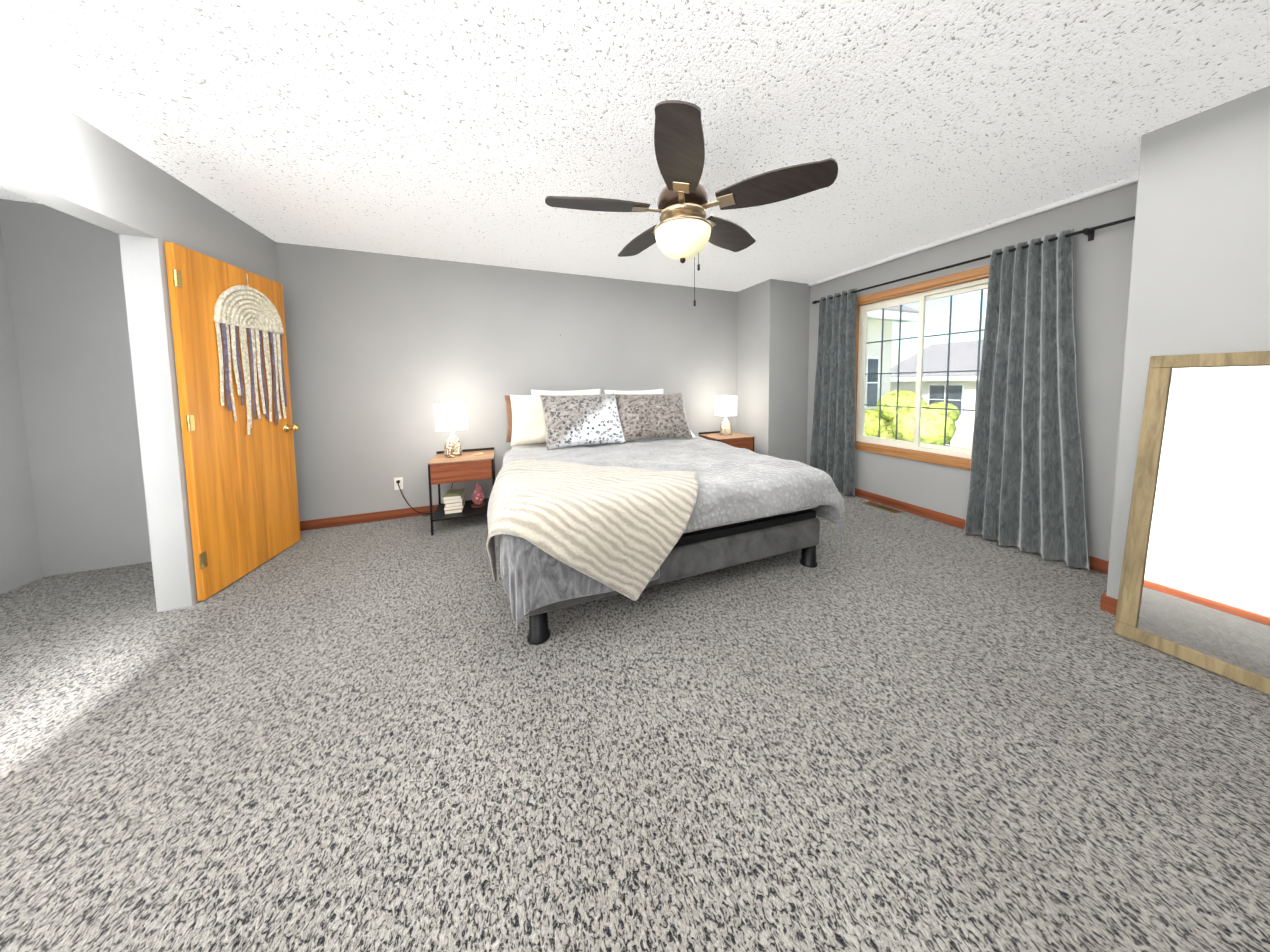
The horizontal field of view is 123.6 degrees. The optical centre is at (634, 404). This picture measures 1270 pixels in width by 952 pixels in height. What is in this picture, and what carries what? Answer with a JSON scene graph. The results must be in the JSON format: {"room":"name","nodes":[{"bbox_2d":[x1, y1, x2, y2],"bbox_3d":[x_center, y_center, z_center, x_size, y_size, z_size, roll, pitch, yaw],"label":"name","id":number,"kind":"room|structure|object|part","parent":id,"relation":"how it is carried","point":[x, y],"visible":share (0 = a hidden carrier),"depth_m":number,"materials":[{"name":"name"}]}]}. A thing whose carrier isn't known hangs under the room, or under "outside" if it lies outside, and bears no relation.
{"room":"bedroom","nodes":[
{"label":"bedroom","id":0,"kind":"room"},
{"bbox_2d":[0,225,42,594],"bbox_3d":[-3.572,-0.004,1.066,0.100,2.440,2.600,-2,4,-21],"label":"wall","id":1,"kind":"structure","parent":0,"point":[20,560],"depth_m":2.15,"materials":[{"name":"paint"}]},
{"bbox_2d":[0,199,151,576],"bbox_3d":[-3.490,-0.089,2.439,1.060,2.440,0.100,-2,4,-21],"label":"wall","id":2,"kind":"structure","parent":0,"point":[64,273],"depth_m":2.28,"materials":[{"name":"paint"}]},
{"bbox_2d":[0,562,156,715],"bbox_3d":[-3.065,1.247,1.337,1.160,0.100,2.600,-2,4,-21],"label":"floor","id":3,"kind":"structure","parent":0,"point":[53,627],"depth_m":1.85,"materials":[{"name":"carpet"}]},
{"bbox_2d":[0,67,278,611],"bbox_3d":[-2.661,-0.069,1.970,0.140,2.440,1.900,-2,4,-21],"label":"wall","id":4,"kind":"structure","parent":0,"point":[186,216],"depth_m":1.83,"materials":[{"name":"paint"}]},
{"bbox_2d":[164,242,300,600],"bbox_3d":[-2.624,0.104,2.298,0.046,2.030,0.813,-2,4,-14],"label":"door","id":5,"kind":"structure","parent":4,"relation":"in","point":[243,500],"depth_m":2.11,"materials":[{"name":"brown wood"}]},
{"bbox_3d":[-2.513,0.102,1.928,0.014,1.690,0.043,-2,4,-14],"label":"door hinges","id":6,"kind":"part","parent":5,"relation":"part of","materials":[{"name":"gold metal"}]},
{"bbox_2d":[213,273,283,334],"bbox_3d":[-2.629,-0.707,2.328,0.027,0.375,0.547,-2,4,-14],"label":"wall hanging","id":7,"kind":"object","parent":5,"relation":"attached to","point":[259,309],"depth_m":2.29},
{"bbox_2d":[215,322,285,434],"bbox_3d":[-2.620,-0.163,2.346,0.010,0.719,0.518,-2,4,-14],"label":"fringe","id":8,"kind":"object","parent":7,"relation":"hanging from","point":[244,351],"visible":0.96,"depth_m":2.31,"materials":[{"name":"beige fabric"}]},
{"bbox_2d":[221,323,286,424],"bbox_3d":[-2.628,-0.183,2.376,0.009,0.684,0.515,-2,4,-14],"label":"ribbon","id":9,"kind":"object","parent":7,"relation":"hanging from","point":[223,325],"visible":0.94,"depth_m":2.33,"materials":[{"name":"grey fabric"}]},
{"bbox_2d":[283,424,299,431],"bbox_3d":[-2.713,0.182,2.628,0.191,0.062,0.062,-2,4,-14],"label":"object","id":10,"kind":"structure","parent":5,"relation":"attached to","point":[294,427],"depth_m":2.63,"materials":[{"name":"gold metal"}]},
{"bbox_2d":[276,242,736,520],"bbox_3d":[-0.526,-0.211,3.900,5.530,2.440,0.140,-2,4,-21],"label":"wall","id":11,"kind":"structure","parent":0,"point":[386,353],"depth_m":3.29,"materials":[{"name":"paint"}]},
{"bbox_2d":[300,504,438,530],"bbox_3d":[-0.774,0.978,3.788,4.630,0.085,0.014,-2,4,-21],"label":"baseboard","id":12,"kind":"structure","parent":11,"relation":"attached to","point":[352,519],"depth_m":3.11,"materials":[{"name":"brown wood"}]},
{"bbox_2d":[394,477,433,513],"bbox_3d":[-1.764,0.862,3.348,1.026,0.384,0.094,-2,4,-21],"label":"electrical outlet","id":13,"kind":"object","parent":11,"relation":"attached to","point":[398,483],"visible":0.71,"depth_m":3.20,"materials":[{"name":"white plastic"}]},
{"bbox_3d":[-2.225,0.742,3.207,0.072,0.116,0.006,-2,4,-21],"label":"plate","id":14,"kind":"part","parent":13,"relation":"part of","materials":[{"name":"white plastic"}]},
{"bbox_2d":[0,492,1269,951],"bbox_3d":[0.283,1.172,1.957,5.530,0.100,4.490,-2,4,-21],"label":"floor carpet","id":15,"kind":"object","parent":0,"point":[878,730],"visible":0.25,"depth_m":1.10,"materials":[{"name":"grey carpet"}]},
{"bbox_2d":[425,447,494,535],"bbox_3d":[-1.630,0.753,3.110,0.657,0.638,0.509,-2,4,-21],"label":"nightstand","id":16,"kind":"object","parent":15,"relation":"on","point":[466,465],"visible":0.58,"depth_m":2.93,"materials":[{"name":"brown wood"}]},
{"bbox_2d":[435,403,467,456],"bbox_3d":[-1.645,0.225,3.065,0.256,0.474,0.256,-2,4,-21],"label":"lamp","id":17,"kind":"object","parent":16,"relation":"on","point":[452,417],"visible":1,"depth_m":2.98,"materials":[{"name":"beige fabric"}]},
{"bbox_3d":[-1.647,0.103,3.057,0.256,0.230,0.256,-2,4,-21],"label":"lamp shade","id":18,"kind":"part","parent":17,"relation":"part of","materials":[{"name":"white fabric"}]},
{"bbox_2d":[443,489,464,513],"bbox_3d":[-1.623,0.866,3.067,0.157,0.152,0.224,-2,4,-21],"label":"books","id":19,"kind":"object","parent":16,"relation":"in","point":[454,501],"visible":1,"depth_m":2.98,"materials":[{"name":"beige paper"}]},
{"bbox_3d":[-1.470,0.572,2.896,0.464,0.159,0.010,-2,4,-21],"label":"drawer","id":20,"kind":"part","parent":16,"relation":"part of","materials":[{"name":"brown wood"}]},
{"bbox_2d":[471,483,484,507],"bbox_3d":[-1.454,0.827,3.153,0.120,0.216,0.120,-2,4,-21],"label":"lamp","id":21,"kind":"object","parent":16,"relation":"in","point":[478,497],"visible":1,"depth_m":3.13,"materials":[{"name":"pink stone"}]},
{"bbox_2d":[486,389,844,644],"bbox_3d":[0.011,0.473,2.811,2.241,1.197,2.269,-2,4,-21],"label":"bed","id":22,"kind":"object","parent":15,"relation":"on","point":[632,495],"visible":1,"depth_m":1.97,"materials":[{"name":"grey fabric"}]},
{"bbox_2d":[509,393,588,446],"bbox_3d":[-0.834,0.131,3.330,0.760,0.540,0.199,-2,-18,-17],"label":"pillow","id":23,"kind":"object","parent":22,"relation":"on","point":[528,418],"depth_m":3.20,"materials":[{"name":"beige fabric"}]},
{"bbox_2d":[486,459,698,600],"bbox_3d":[-0.257,0.666,2.119,1.225,0.542,1.165,-2,4,-21],"label":"throw","id":24,"kind":"object","parent":22,"relation":"on","point":[567,529],"depth_m":1.63,"materials":[{"name":"beige fabric"}]},
{"bbox_2d":[506,434,844,563],"bbox_3d":[0.135,0.633,2.672,2.122,0.482,1.740,-2,4,-21],"label":"comforter","id":25,"kind":"object","parent":22,"relation":"on","point":[748,503],"depth_m":2.09,"materials":[{"name":"grey fabric"}]},
{"bbox_2d":[699,431,754,451],"bbox_3d":[1.104,0.662,4.137,0.504,0.632,0.426,-2,4,-21],"label":"nightstand","id":26,"kind":"object","parent":15,"relation":"on","point":[737,440],"visible":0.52,"depth_m":3.98,"materials":[{"name":"brown wood"}]},
{"bbox_2d":[715,396,736,435],"bbox_3d":[1.105,0.129,4.142,0.256,0.474,0.256,-2,4,-21],"label":"lamp","id":27,"kind":"object","parent":26,"relation":"on","point":[725,406],"visible":1,"depth_m":4.04,"materials":[{"name":"beige fabric"}]},
{"bbox_3d":[1.103,0.007,4.135,0.256,0.230,0.256,-2,4,-21],"label":"lamp shade","id":28,"kind":"part","parent":27,"relation":"part of","materials":[{"name":"white fabric"}]},
{"bbox_3d":[1.177,0.479,3.934,0.464,0.159,0.010,-2,4,-21],"label":"drawer","id":29,"kind":"part","parent":26,"relation":"part of","materials":[{"name":"brown wood"}]},
{"bbox_2d":[863,501,901,513],"bbox_3d":[2.431,1.008,3.353,0.115,0.008,0.310,-2,4,-21],"label":"floor air vent","id":30,"kind":"object","parent":15,"relation":"on","point":[882,507],"visible":1,"depth_m":3.33,"materials":[{"name":"gold metal"}]},
{"bbox_2d":[1113,351,1269,694],"bbox_3d":[2.546,0.456,1.376,0.218,1.350,0.620,-2,4,-21],"label":"mirror","id":31,"kind":"object","parent":15,"relation":"on","point":[1194,588],"visible":1,"depth_m":1.49,"materials":[{"name":"mirror"}]},
{"bbox_2d":[0,0,1269,291],"bbox_3d":[-0.284,-1.344,1.590,6.690,0.100,4.490,-2,4,-21],"label":"ceiling","id":32,"kind":"structure","parent":0,"point":[466,130],"depth_m":1.46,"materials":[{"name":"white paint"}]},
{"bbox_2d":[545,100,837,306],"bbox_3d":[0.221,-0.923,1.817,1.342,0.780,1.318,-2,4,-21],"label":"ceiling fan","id":33,"kind":"object","parent":32,"relation":"hanging from","point":[683,230],"visible":1,"depth_m":1.63,"materials":[{"name":"brown wood"}]},
{"bbox_3d":[0.251,-0.840,1.792,0.292,0.142,0.292,-2,4,-21],"label":"lamp shade","id":34,"kind":"part","parent":33,"relation":"part of","materials":[{"name":"white glass"}]},
{"bbox_2d":[736,279,809,463],"bbox_3d":[1.823,-0.270,4.440,0.760,2.440,0.610,-2,4,-21],"label":"wall","id":35,"kind":"structure","parent":0,"point":[773,315],"depth_m":4.15,"materials":[{"name":"paint"}]},
{"bbox_2d":[806,182,1137,560],"bbox_3d":[2.671,-0.199,3.131,0.140,2.440,3.050,-2,4,-21],"label":"wall","id":36,"kind":"structure","parent":0,"point":[1102,277],"depth_m":2.24,"materials":[{"name":"paint"}]},
{"bbox_2d":[855,265,989,469],"bbox_3d":[2.655,-0.298,3.125,0.150,1.624,1.424,-2,4,-21],"label":"window","id":37,"kind":"structure","parent":36,"relation":"in","point":[922,298],"depth_m":3.19,"materials":[{"name":"glass"}]},
{"bbox_2d":[864,305,917,439],"bbox_3d":[2.561,-0.316,3.424,0.009,1.318,0.491,-2,4,-21],"label":"grille","id":38,"kind":"object","parent":37,"relation":"attached to","point":[898,373],"visible":0.92,"depth_m":3.39,"materials":[{"name":"grey"}]},
{"bbox_3d":[2.561,-0.316,3.424,0.004,1.318,0.491,-2,4,-21],"label":"sash glass","id":39,"kind":"part","parent":37,"relation":"part of","materials":[{"name":"clear glass"}]},
{"bbox_3d":[2.561,-0.316,3.424,0.028,1.394,0.567,-2,4,-21],"label":"sash frame","id":40,"kind":"part","parent":37,"relation":"part of","materials":[{"name":"white plastic"}]},
{"bbox_3d":[2.594,-0.296,3.101,0.020,1.624,1.424,-2,4,-21],"label":"horizontal window casing","id":41,"kind":"part","parent":37,"relation":"part of","materials":[{"name":"brown wood"}]},
{"bbox_2d":[921,289,983,445],"bbox_3d":[2.798,-0.287,2.909,0.009,1.318,0.611,-2,4,-21],"label":"grille","id":42,"kind":"object","parent":37,"relation":"attached to","point":[978,359],"visible":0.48,"depth_m":2.97,"materials":[{"name":"grey"}]},
{"bbox_3d":[2.798,-0.287,2.909,0.004,1.318,0.611,-2,4,-21],"label":"sash glass","id":43,"kind":"part","parent":37,"relation":"part of","materials":[{"name":"clear glass"}]},
{"bbox_2d":[810,216,1134,571],"bbox_3d":[2.556,-0.086,3.029,0.154,2.201,2.328,-2,4,-21],"label":"curtains","id":44,"kind":"object","parent":36,"relation":"attached to","point":[1027,485],"visible":0.98,"depth_m":2.45,"materials":[{"name":"grey fabric"}]},
{"bbox_3d":[2.226,-0.132,3.826,0.109,2.200,0.561,-2,4,-21],"label":"panel","id":45,"kind":"part","parent":44,"relation":"part of","materials":[{"name":"fabric"}]},
{"bbox_3d":[2.570,-1.133,2.974,0.101,0.067,2.328,-2,4,-21],"label":"rod","id":46,"kind":"part","parent":44,"relation":"part of","materials":[{"name":"black metal"}]},
{"bbox_3d":[2.783,-0.050,2.404,0.118,2.201,0.640,-2,4,-21],"label":"panel","id":47,"kind":"part","parent":44,"relation":"part of","materials":[{"name":"fabric"}]},
{"bbox_2d":[808,175,1137,285],"bbox_3d":[2.577,-1.396,3.026,0.035,0.035,2.450,-2,4,-21],"label":"trim","id":48,"kind":"structure","parent":36,"relation":"attached to","point":[1119,184],"depth_m":2.55,"materials":[{"name":"white"}]},
{"bbox_2d":[855,488,1108,573],"bbox_3d":[2.615,0.979,3.169,0.014,0.085,2.436,-2,4,-21],"label":"baseboard","id":49,"kind":"structure","parent":36,"relation":"attached to","point":[1098,564],"depth_m":3.08,"materials":[{"name":"brown wood"}]},
{"bbox_2d":[1106,86,1269,598],"bbox_3d":[3.067,-0.093,1.335,0.720,2.440,1.190,-2,4,-21],"label":"wall","id":50,"kind":"structure","parent":0,"point":[1200,277],"depth_m":1.56,"materials":[{"name":"paint"}]},
{"bbox_2d":[1100,594,1117,614],"bbox_3d":[2.733,1.094,1.289,0.014,0.085,1.184,-2,4,-21],"label":"baseboard","id":51,"kind":"structure","parent":50,"relation":"attached to","point":[1108,604],"depth_m":1.81,"materials":[{"name":"brown wood"}]},
{"label":"outside","id":52,"kind":"structure","parent":0,"visible":0},
{"bbox_2d":[864,305,982,448],"bbox_3d":[39.697,-2.036,26.278,85.550,8.660,120.000,-2,4,-21],"label":"neighbourhood","id":53,"kind":"structure","parent":52,"point":[930,422],"depth_m":10.31,"materials":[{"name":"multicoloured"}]}
]}

